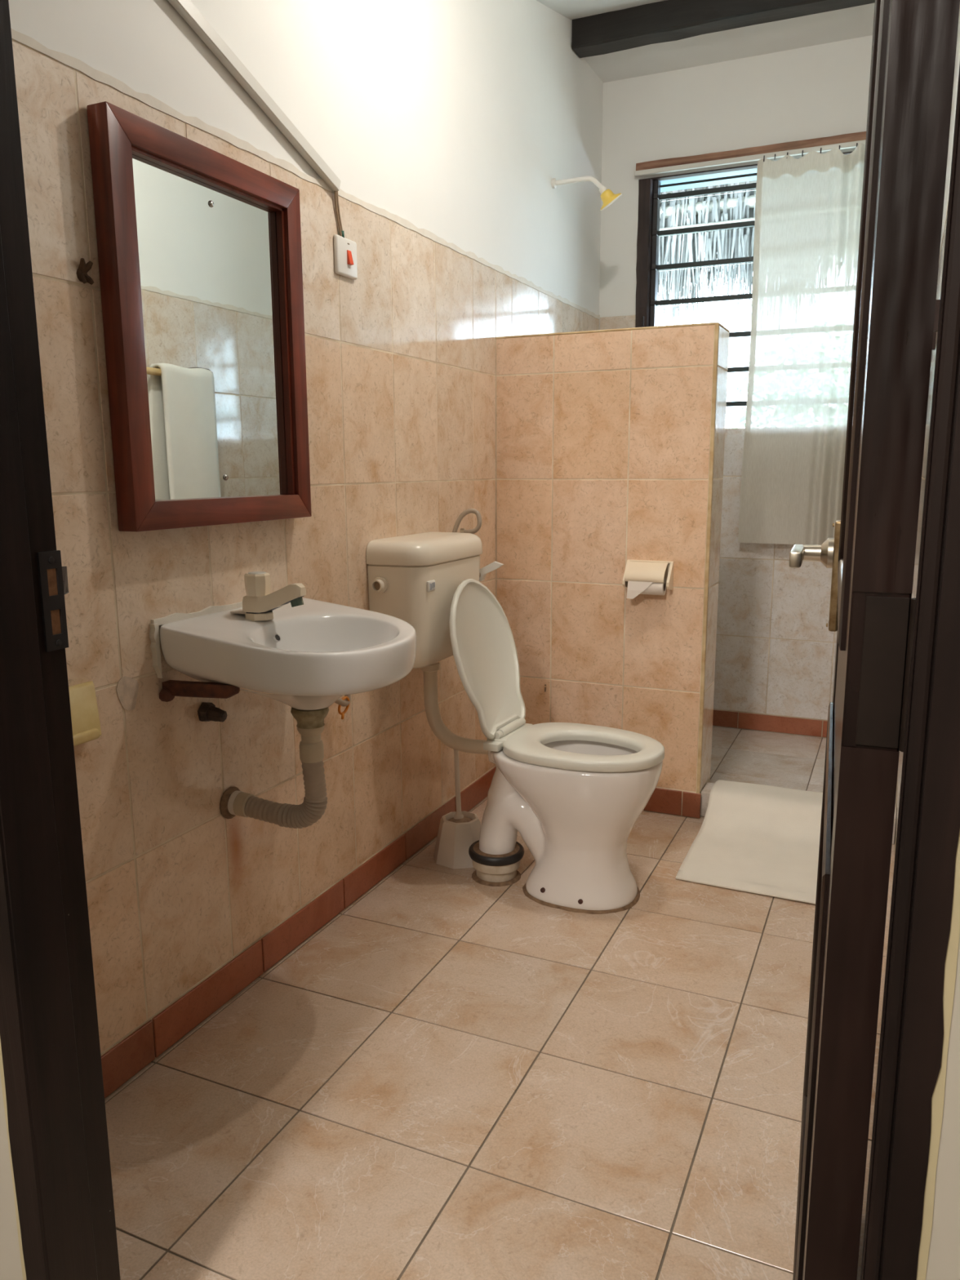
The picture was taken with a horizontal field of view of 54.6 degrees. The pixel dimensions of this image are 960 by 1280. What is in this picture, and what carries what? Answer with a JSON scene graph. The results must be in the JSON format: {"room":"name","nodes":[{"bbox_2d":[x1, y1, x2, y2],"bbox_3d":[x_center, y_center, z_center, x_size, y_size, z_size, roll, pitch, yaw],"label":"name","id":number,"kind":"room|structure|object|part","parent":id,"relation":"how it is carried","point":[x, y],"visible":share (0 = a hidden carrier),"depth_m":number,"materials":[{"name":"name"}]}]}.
{"room":"bathroom","nodes":[
{"label":"bathroom","id":0,"kind":"room"},
{"bbox_2d":[8,0,603,1054],"bbox_3d":[-0.222,-0.809,2.591,0.141,3.120,3.570,4,12,24],"label":"wall","id":1,"kind":"structure","parent":0,"point":[446,127],"depth_m":2.12,"materials":[{"name":"beige tile"}]},
{"bbox_2d":[68,680,101,746],"bbox_3d":[-0.674,0.129,1.516,0.041,0.096,0.137,4,12,24],"label":"soap dish","id":2,"kind":"object","parent":1,"relation":"attached to","point":[86,726],"visible":0.48,"depth_m":1.54,"materials":[{"name":"yellow plastic"}]},
{"bbox_2d":[72,728,99,746],"bbox_3d":[-0.668,0.163,1.521,0.028,0.018,0.098,4,12,24],"label":"tray","id":3,"kind":"object","parent":2,"relation":"on","point":[80,735],"depth_m":1.53,"materials":[{"name":"yellow plastic"}]},
{"bbox_2d":[75,257,93,284],"bbox_3d":[-0.639,-0.595,1.504,0.018,0.038,0.026,4,12,24],"label":"wall hook","id":4,"kind":"object","parent":1,"relation":"attached to","point":[82,272],"visible":1,"depth_m":1.50,"materials":[{"name":"brown metal"}]},
{"bbox_2d":[86,101,311,531],"bbox_3d":[-0.501,-0.564,1.774,0.042,0.678,0.524,4,12,24],"label":"mirror","id":5,"kind":"object","parent":1,"relation":"attached to","point":[199,247],"visible":1,"depth_m":1.72,"materials":[{"name":"red wood"}]},
{"bbox_3d":[-0.598,-0.524,1.562,0.042,0.676,0.050,4,12,24],"label":"frame","id":6,"kind":"part","parent":5,"relation":"part of","materials":[{"name":"red wood"}]},
{"bbox_3d":[-0.502,-0.874,1.717,0.042,0.048,0.522,4,12,24],"label":"frame","id":7,"kind":"part","parent":5,"relation":"part of","materials":[{"name":"red wood"}]},
{"bbox_3d":[-0.507,-0.566,1.779,0.008,0.604,0.452,4,12,24],"label":"glass","id":8,"kind":"part","parent":5,"relation":"part of","materials":[{"name":"white mirror"}]},
{"bbox_3d":[-0.499,-0.255,1.831,0.042,0.050,0.522,4,12,24],"label":"frame","id":9,"kind":"part","parent":5,"relation":"part of","materials":[{"name":"red wood"}]},
{"bbox_3d":[-0.403,-0.604,1.988,0.042,0.676,0.046,4,12,24],"label":"frame","id":10,"kind":"part","parent":5,"relation":"part of","materials":[{"name":"red wood"}]},
{"bbox_2d":[159,680,239,702],"bbox_3d":[-0.517,0.098,1.711,0.166,0.045,0.034,4,12,24],"label":"bracket","id":11,"kind":"object","parent":1,"relation":"attached to","point":[171,689],"visible":0.98,"depth_m":1.71,"materials":[{"name":"wood"}]},
{"bbox_2d":[197,702,226,722],"bbox_3d":[-0.528,0.144,1.842,0.051,0.042,0.042,4,12,24],"label":"pipe stub","id":12,"kind":"object","parent":1,"relation":"attached to","point":[206,712],"visible":1,"depth_m":1.83,"materials":[{"name":"black metal"}]},
{"bbox_2d":[168,0,340,191],"bbox_3d":[-0.577,-1.151,1.536,0.018,0.468,1.230,4,12,24],"label":"cable trunking","id":13,"kind":"object","parent":1,"relation":"attached to","point":[186,9],"visible":1,"depth_m":1.83,"materials":[{"name":"plastic"}]},
{"bbox_2d":[149,597,416,710],"bbox_3d":[-0.332,0.033,1.837,0.390,0.199,0.457,4,12,24],"label":"basin","id":14,"kind":"object","parent":1,"relation":"attached to","point":[313,654],"visible":0.94,"depth_m":1.71,"materials":[{"name":"white ceramic"}]},
{"bbox_2d":[230,571,306,621],"bbox_3d":[-0.419,-0.086,1.835,0.157,0.093,0.055,4,12,24],"label":"tap","id":15,"kind":"object","parent":14,"relation":"on","point":[259,604],"visible":1,"depth_m":1.82,"materials":[{"name":"beige plastic"}]},
{"bbox_3d":[-0.470,-0.057,1.861,0.045,0.004,0.041,4,12,24],"label":"deck plate","id":16,"kind":"part","parent":15,"relation":"part of","materials":[{"name":"metal"}]},
{"bbox_3d":[-0.440,-0.110,1.840,0.047,0.043,0.047,3,11,18],"label":"knob","id":17,"kind":"part","parent":15,"relation":"part of","materials":[{"name":"beige plastic"}]},
{"bbox_3d":[-0.406,-0.084,1.830,0.130,0.056,0.054,4,12,24],"label":"spout","id":18,"kind":"part","parent":15,"relation":"part of","materials":[{"name":"beige plastic"}]},
{"bbox_2d":[219,706,328,828],"bbox_3d":[-0.415,0.255,1.895,0.236,0.258,0.075,3,11,16],"label":"drain pipe","id":19,"kind":"object","parent":14,"relation":"attached to","point":[234,802],"visible":0.98,"depth_m":1.87,"materials":[{"name":"plastic"}]},
{"bbox_2d":[219,786,239,818],"bbox_3d":[-0.518,0.340,1.942,0.012,0.068,0.068,4,12,24],"label":"flange","id":20,"kind":"object","parent":19,"relation":"attached to","point":[228,799],"depth_m":1.92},
{"bbox_2d":[227,790,244,815],"bbox_3d":[-0.506,0.340,1.941,0.016,0.051,0.051,4,12,24],"label":"washer","id":21,"kind":"object","parent":19,"relation":"in","point":[234,797],"depth_m":1.92,"materials":[{"name":"white plastic"}]},
{"bbox_2d":[101,765,496,1098],"bbox_3d":[-0.388,0.666,2.301,0.009,0.086,2.177,4,12,24],"label":"baseboard","id":22,"kind":"structure","parent":1,"relation":"attached to","point":[129,1055],"depth_m":2.07,"materials":[{"name":"tile"}]},
{"bbox_2d":[333,191,344,237],"bbox_3d":[-0.325,-0.981,2.143,0.011,0.103,0.036,4,12,24],"label":"cable","id":23,"kind":"object","parent":1,"relation":"attached to","point":[335,193],"visible":1,"depth_m":2.14,"materials":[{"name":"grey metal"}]},
{"bbox_2d":[333,694,351,706],"bbox_3d":[-0.373,0.122,2.151,0.063,0.107,0.236,3,11,17],"label":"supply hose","id":24,"kind":"object","parent":1,"relation":"attached to","point":[340,701],"visible":0.27,"depth_m":2.22,"materials":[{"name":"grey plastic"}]},
{"bbox_2d":[337,696,350,719],"bbox_3d":[-0.326,0.161,2.231,0.016,0.054,0.046,4,12,24],"label":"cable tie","id":25,"kind":"object","parent":24,"relation":"attached to","point":[344,698],"visible":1,"depth_m":2.22,"materials":[{"name":"orange plastic"}]},
{"bbox_2d":[333,234,357,279],"bbox_3d":[-0.311,-0.897,2.181,0.020,0.086,0.089,4,12,24],"label":"wall switch","id":26,"kind":"object","parent":1,"relation":"attached to","point":[344,249],"visible":1,"depth_m":2.17,"materials":[{"name":"white plastic"}]},
{"bbox_2d":[365,531,503,668],"bbox_3d":[-0.113,-0.114,2.532,0.204,0.334,0.437,4,12,24],"label":"toilet cistern","id":27,"kind":"object","parent":1,"relation":"attached to","point":[414,579],"visible":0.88,"depth_m":2.38,"materials":[{"name":"white ceramic"}]},
{"bbox_3d":[-0.135,-0.092,2.545,0.156,0.285,0.394,4,12,24],"label":"tank","id":28,"kind":"part","parent":27,"relation":"part of","materials":[{"name":"white ceramic"}]},
{"bbox_3d":[-0.133,-0.251,2.515,0.162,0.060,0.406,4,12,24],"label":"lid","id":29,"kind":"part","parent":27,"relation":"part of","materials":[{"name":"white ceramic"}]},
{"bbox_2d":[420,661,488,754],"bbox_3d":[-0.050,0.180,2.559,0.245,0.264,0.054,4,12,24],"label":"pipe","id":30,"kind":"object","parent":27,"relation":"attached to","point":[443,734],"visible":0.79,"depth_m":2.57,"materials":[{"name":"plastic"}]},
{"bbox_2d":[452,508,481,533],"bbox_3d":[-0.041,-0.285,2.723,0.103,0.200,0.028,4,12,24],"label":"hose","id":31,"kind":"object","parent":27,"relation":"attached to","point":[468,511],"visible":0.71,"depth_m":2.70,"materials":[{"name":"grey plastic"}]},
{"bbox_3d":[0.026,-0.199,2.686,0.088,0.058,0.018,4,12,24],"label":"flush lever","id":32,"kind":"part","parent":27,"relation":"part of","materials":[{"name":"white plastic"}]},
{"bbox_2d":[551,176,622,211],"bbox_3d":[0.387,-1.604,3.350,0.256,0.130,0.084,4,12,24],"label":"shower head","id":33,"kind":"object","parent":1,"relation":"attached to","point":[607,197],"visible":1,"depth_m":3.31},
{"bbox_3d":[0.355,-1.633,3.342,0.191,0.054,0.016,4,12,24],"label":"arm","id":34,"kind":"part","parent":33,"relation":"part of","materials":[{"name":"white plastic"}]},
{"bbox_2d":[0,933,959,1279],"bbox_3d":[-0.197,-0.464,0.731,1.740,3.120,0.100,4,12,24],"label":"wall","id":35,"kind":"structure","parent":0,"point":[944,1256],"depth_m":0.60,"materials":[{"name":"beige paint"}]},
{"bbox_2d":[0,0,959,1279],"bbox_3d":[-0.086,-0.069,0.763,0.887,2.090,0.122,4,12,24],"label":"trim","id":36,"kind":"structure","parent":35,"relation":"attached to","point":[51,1066],"depth_m":0.92,"materials":[{"name":"brown wood"}]},
{"bbox_3d":[-0.493,-0.089,0.880,0.034,2.090,0.004,4,12,24],"label":"frame","id":37,"kind":"part","parent":36,"relation":"part of","materials":[{"name":"brown wood"}]},
{"bbox_3d":[-0.444,-0.041,0.968,0.004,0.103,0.030,4,12,24],"label":"strike plate","id":38,"kind":"part","parent":36,"relation":"part of","materials":[{"name":"metal"}]},
{"bbox_3d":[0.280,-0.029,0.538,0.023,2.090,0.004,4,12,24],"label":"frame","id":39,"kind":"part","parent":36,"relation":"part of","materials":[{"name":"brown wood"}]},
{"bbox_2d":[788,0,959,1279],"bbox_3d":[0.370,-0.079,0.970,0.104,2.010,0.770,4,11,20],"label":"door","id":40,"kind":"structure","parent":35,"relation":"in","point":[870,554],"depth_m":0.63,"materials":[{"name":"brown wood"}]},
{"bbox_3d":[0.388,0.722,1.114,0.019,0.026,0.584,4,11,20],"label":"molding","id":41,"kind":"part","parent":40,"relation":"part of","materials":[{"name":"brown wood"}]},
{"bbox_3d":[0.436,-0.113,1.252,0.040,0.023,0.128,4,12,24],"label":"lever handle","id":42,"kind":"part","parent":40,"relation":"part of","materials":[{"name":"metal"}]},
{"bbox_3d":[0.286,0.483,0.807,0.031,0.609,0.011,-9,14,-40],"label":"molding","id":43,"kind":"part","parent":40,"relation":"part of","materials":[{"name":"brown wood"}]},
{"bbox_3d":[0.482,0.388,1.317,0.011,0.609,0.031,-2,11,-7],"label":"molding","id":44,"kind":"part","parent":40,"relation":"part of","materials":[{"name":"brown wood"}]},
{"bbox_3d":[0.385,0.149,1.008,0.019,0.026,0.584,4,11,20],"label":"molding","id":45,"kind":"part","parent":40,"relation":"part of","materials":[{"name":"brown wood"}]},
{"bbox_3d":[0.399,0.048,0.984,0.035,0.205,0.560,4,11,20],"label":"rail","id":46,"kind":"part","parent":40,"relation":"part of","materials":[{"name":"brown wood"}]},
{"bbox_3d":[0.384,-0.055,0.970,0.019,0.026,0.584,4,11,20],"label":"molding","id":47,"kind":"part","parent":40,"relation":"part of","materials":[{"name":"brown wood"}]},
{"bbox_3d":[0.477,-0.564,1.140,0.011,0.964,0.031,-2,11,-7],"label":"molding","id":48,"kind":"part","parent":40,"relation":"part of","materials":[{"name":"brown wood"}]},
{"bbox_3d":[0.283,-0.468,0.628,0.019,0.964,0.027,4,12,24],"label":"molding","id":49,"kind":"part","parent":40,"relation":"part of","materials":[{"name":"brown wood"}]},
{"bbox_2d":[104,725,896,1279],"bbox_3d":[0.441,0.716,2.574,1.500,0.120,3.570,4,12,24],"label":"floor","id":50,"kind":"structure","parent":0,"point":[454,1076],"depth_m":1.69,"materials":[{"name":"tile"}]},
{"bbox_2d":[433,734,480,869],"bbox_3d":[-0.057,0.454,2.675,0.152,0.365,0.152,7,13,35],"label":"toilet brush","id":51,"kind":"object","parent":50,"relation":"on","point":[458,830],"visible":0.88,"depth_m":2.65,"materials":[{"name":"plastic"}]},
{"bbox_3d":[-0.062,0.397,2.669,0.033,0.252,0.032,4,12,24],"label":"handle","id":52,"kind":"part","parent":51,"relation":"part of","materials":[{"name":"plastic"}]},
{"bbox_2d":[468,840,524,886],"bbox_3d":[0.045,0.614,2.578,0.154,0.086,0.154,4,12,24],"label":"connector","id":53,"kind":"object","parent":50,"relation":"on","point":[491,870],"visible":0.84,"depth_m":2.53,"materials":[{"name":"plastic"}]},
{"bbox_2d":[448,578,664,914],"bbox_3d":[0.209,0.262,2.451,0.564,0.824,0.349,4,12,24],"label":"toilet","id":54,"kind":"object","parent":50,"relation":"on","point":[575,794],"visible":1,"depth_m":2.40,"materials":[{"name":"ceramic"}]},
{"bbox_3d":[0.022,0.040,2.504,0.139,0.406,0.330,4,12,24],"label":"lid","id":55,"kind":"part","parent":54,"relation":"part of","materials":[{"name":"plastic"}]},
{"bbox_3d":[0.231,0.472,2.480,0.495,0.397,0.334,4,12,24],"label":"bowl","id":56,"kind":"part","parent":54,"relation":"part of","materials":[{"name":"white ceramic"}]},
{"bbox_3d":[0.273,0.276,2.418,0.410,0.028,0.328,4,12,24],"label":"seat","id":57,"kind":"part","parent":54,"relation":"part of","materials":[{"name":"plastic"}]},
{"bbox_2d":[675,779,822,904],"bbox_3d":[0.887,0.573,2.726,0.499,0.098,0.652,4,12,24],"label":"bath mat","id":58,"kind":"object","parent":50,"relation":"on","point":[762,839],"visible":0.65,"depth_m":2.77,"materials":[{"name":"white fabric"}]},
{"bbox_2d":[495,322,729,818],"bbox_3d":[0.418,-0.218,3.084,0.714,1.532,0.197,4,12,24],"label":"wall","id":59,"kind":"structure","parent":0,"point":[611,442],"depth_m":2.97,"materials":[{"name":"tile"}]},
{"bbox_2d":[622,560,674,590],"bbox_3d":[0.524,-0.201,2.901,0.146,0.088,0.063,4,12,24],"label":"paper holder","id":60,"kind":"object","parent":59,"relation":"attached to","point":[644,571],"visible":0.94,"depth_m":2.89,"materials":[{"name":"beige plastic"}]},
{"bbox_3d":[0.461,-0.206,2.929,0.008,0.088,0.060,4,12,24],"label":"plate","id":61,"kind":"part","parent":60,"relation":"part of","materials":[{"name":"beige plastic"}]},
{"bbox_2d":[626,578,666,599],"bbox_3d":[0.520,-0.161,2.904,0.112,0.065,0.056,4,12,24],"label":"paper roll","id":62,"kind":"object","parent":60,"relation":"in","point":[634,588],"visible":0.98,"depth_m":2.88,"materials":[{"name":"paper"}]},
{"bbox_3d":[0.535,-0.208,2.926,0.130,0.084,0.007,4,12,24],"label":"plate","id":63,"kind":"part","parent":60,"relation":"part of","materials":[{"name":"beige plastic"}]},
{"bbox_3d":[0.587,-0.196,2.874,0.008,0.088,0.060,4,12,24],"label":"plate","id":64,"kind":"part","parent":60,"relation":"part of","materials":[{"name":"beige plastic"}]},
{"bbox_2d":[700,782,896,844],"bbox_3d":[0.996,0.547,2.939,0.580,0.094,0.102,4,12,24],"label":"trim","id":65,"kind":"structure","parent":59,"relation":"attached to","point":[705,792],"depth_m":3.00,"materials":[{"name":"tile"}]},
{"bbox_2d":[536,0,875,82],"bbox_3d":[0.443,-1.759,2.109,1.530,0.783,3.570,4,12,24],"label":"ceiling","id":66,"kind":"structure","parent":0,"point":[850,23],"depth_m":3.43,"materials":[{"name":"white paint"}]},
{"bbox_2d":[571,0,875,57],"bbox_3d":[0.947,-2.211,3.221,1.285,0.124,0.114,4,12,24],"label":"ceiling beam","id":67,"kind":"structure","parent":66,"relation":"attached to","point":[668,20],"depth_m":3.29,"materials":[{"name":"black wood"}]},
{"bbox_2d":[599,35,872,737],"bbox_3d":[1.141,-1.051,3.858,1.570,3.120,0.200,4,12,24],"label":"wall","id":68,"kind":"structure","parent":0,"point":[775,649],"depth_m":3.82,"materials":[{"name":"white paint"}]},
{"bbox_2d":[634,139,866,424],"bbox_3d":[1.199,-1.377,3.743,1.141,1.026,0.248,4,12,24],"label":"window","id":69,"kind":"structure","parent":68,"relation":"in","point":[647,266],"depth_m":3.81,"materials":[{"name":"brown wood"}]},
{"bbox_3d":[0.694,-1.286,3.900,0.021,0.131,0.057,6,12,30],"label":"louvre lever","id":70,"kind":"part","parent":69,"relation":"part of","materials":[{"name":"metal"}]},
{"bbox_3d":[1.214,-1.304,3.752,1.012,0.145,0.035,4,12,24],"label":"louvre pane","id":71,"kind":"part","parent":69,"relation":"part of","materials":[{"name":"white"}]},
{"bbox_3d":[1.213,-1.448,3.725,1.012,0.145,0.035,4,12,24],"label":"louvre pane","id":72,"kind":"part","parent":69,"relation":"part of","materials":[{"name":"white"}]},
{"bbox_3d":[1.212,-1.586,3.700,1.012,0.145,0.035,4,12,24],"label":"louvre pane","id":73,"kind":"part","parent":69,"relation":"part of","materials":[{"name":"white"}]},
{"bbox_3d":[1.212,-1.719,3.675,1.012,0.145,0.035,4,12,24],"label":"louvre pane","id":74,"kind":"part","parent":69,"relation":"part of","materials":[{"name":"white"}]},
{"bbox_3d":[1.146,-1.853,3.550,1.135,0.018,0.018,4,12,24],"label":"curtain rail","id":75,"kind":"part","parent":69,"relation":"part of","materials":[{"name":"brown wood"}]},
{"bbox_2d":[737,142,865,544],"bbox_3d":[1.351,-1.107,3.578,0.635,1.479,0.068,5,12,27],"label":"window curtain","id":76,"kind":"object","parent":69,"relation":"hanging from","point":[808,207],"visible":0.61,"depth_m":3.61,"materials":[{"name":"white fabric"}]},
{"bbox_2d":[635,131,866,170],"bbox_3d":[1.157,-1.884,3.567,1.136,0.039,0.028,4,12,24],"label":"batten","id":77,"kind":"object","parent":68,"relation":"attached to","point":[856,136],"visible":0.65,"depth_m":3.60,"materials":[{"name":"brown wood"}]},
{"bbox_2d":[712,709,827,737],"bbox_3d":[1.105,0.346,4.023,1.287,0.074,0.009,4,12,24],"label":"baseboard","id":78,"kind":"structure","parent":68,"relation":"attached to","point":[725,718],"depth_m":3.96,"materials":[{"name":"tile"}]},
{"bbox_2d":[894,7,959,853],"bbox_3d":[1.103,-0.719,2.069,0.141,3.120,3.450,4,12,24],"label":"door frame","id":79,"kind":"structure","parent":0,"point":[957,49],"depth_m":2.70,"materials":[{"name":"white paint"}]},
{"label":"outside","id":80,"kind":"structure","parent":0,"visible":0},
{"bbox_3d":[4.135,-0.580,11.055,17.000,0.100,15.000,4,12,24],"label":"ground","id":81,"kind":"structure","parent":80,"visible":0},
{"bbox_2d":[724,359,749,428],"bbox_3d":[3.120,-1.554,8.559,1.966,2.779,1.385,4,12,24],"label":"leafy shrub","id":82,"kind":"object","parent":81,"relation":"on","point":[740,411],"visible":0.02,"depth_m":8.60,"materials":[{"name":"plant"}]},
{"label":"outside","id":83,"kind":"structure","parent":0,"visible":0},
{"bbox_2d":[656,180,756,325],"bbox_3d":[1.400,-2.218,4.596,6.200,1.416,1.770,4,12,24],"label":"eave","id":84,"kind":"object","parent":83,"point":[735,207],"visible":0.12,"depth_m":4.96,"materials":[{"name":"wicker"}]}
]}

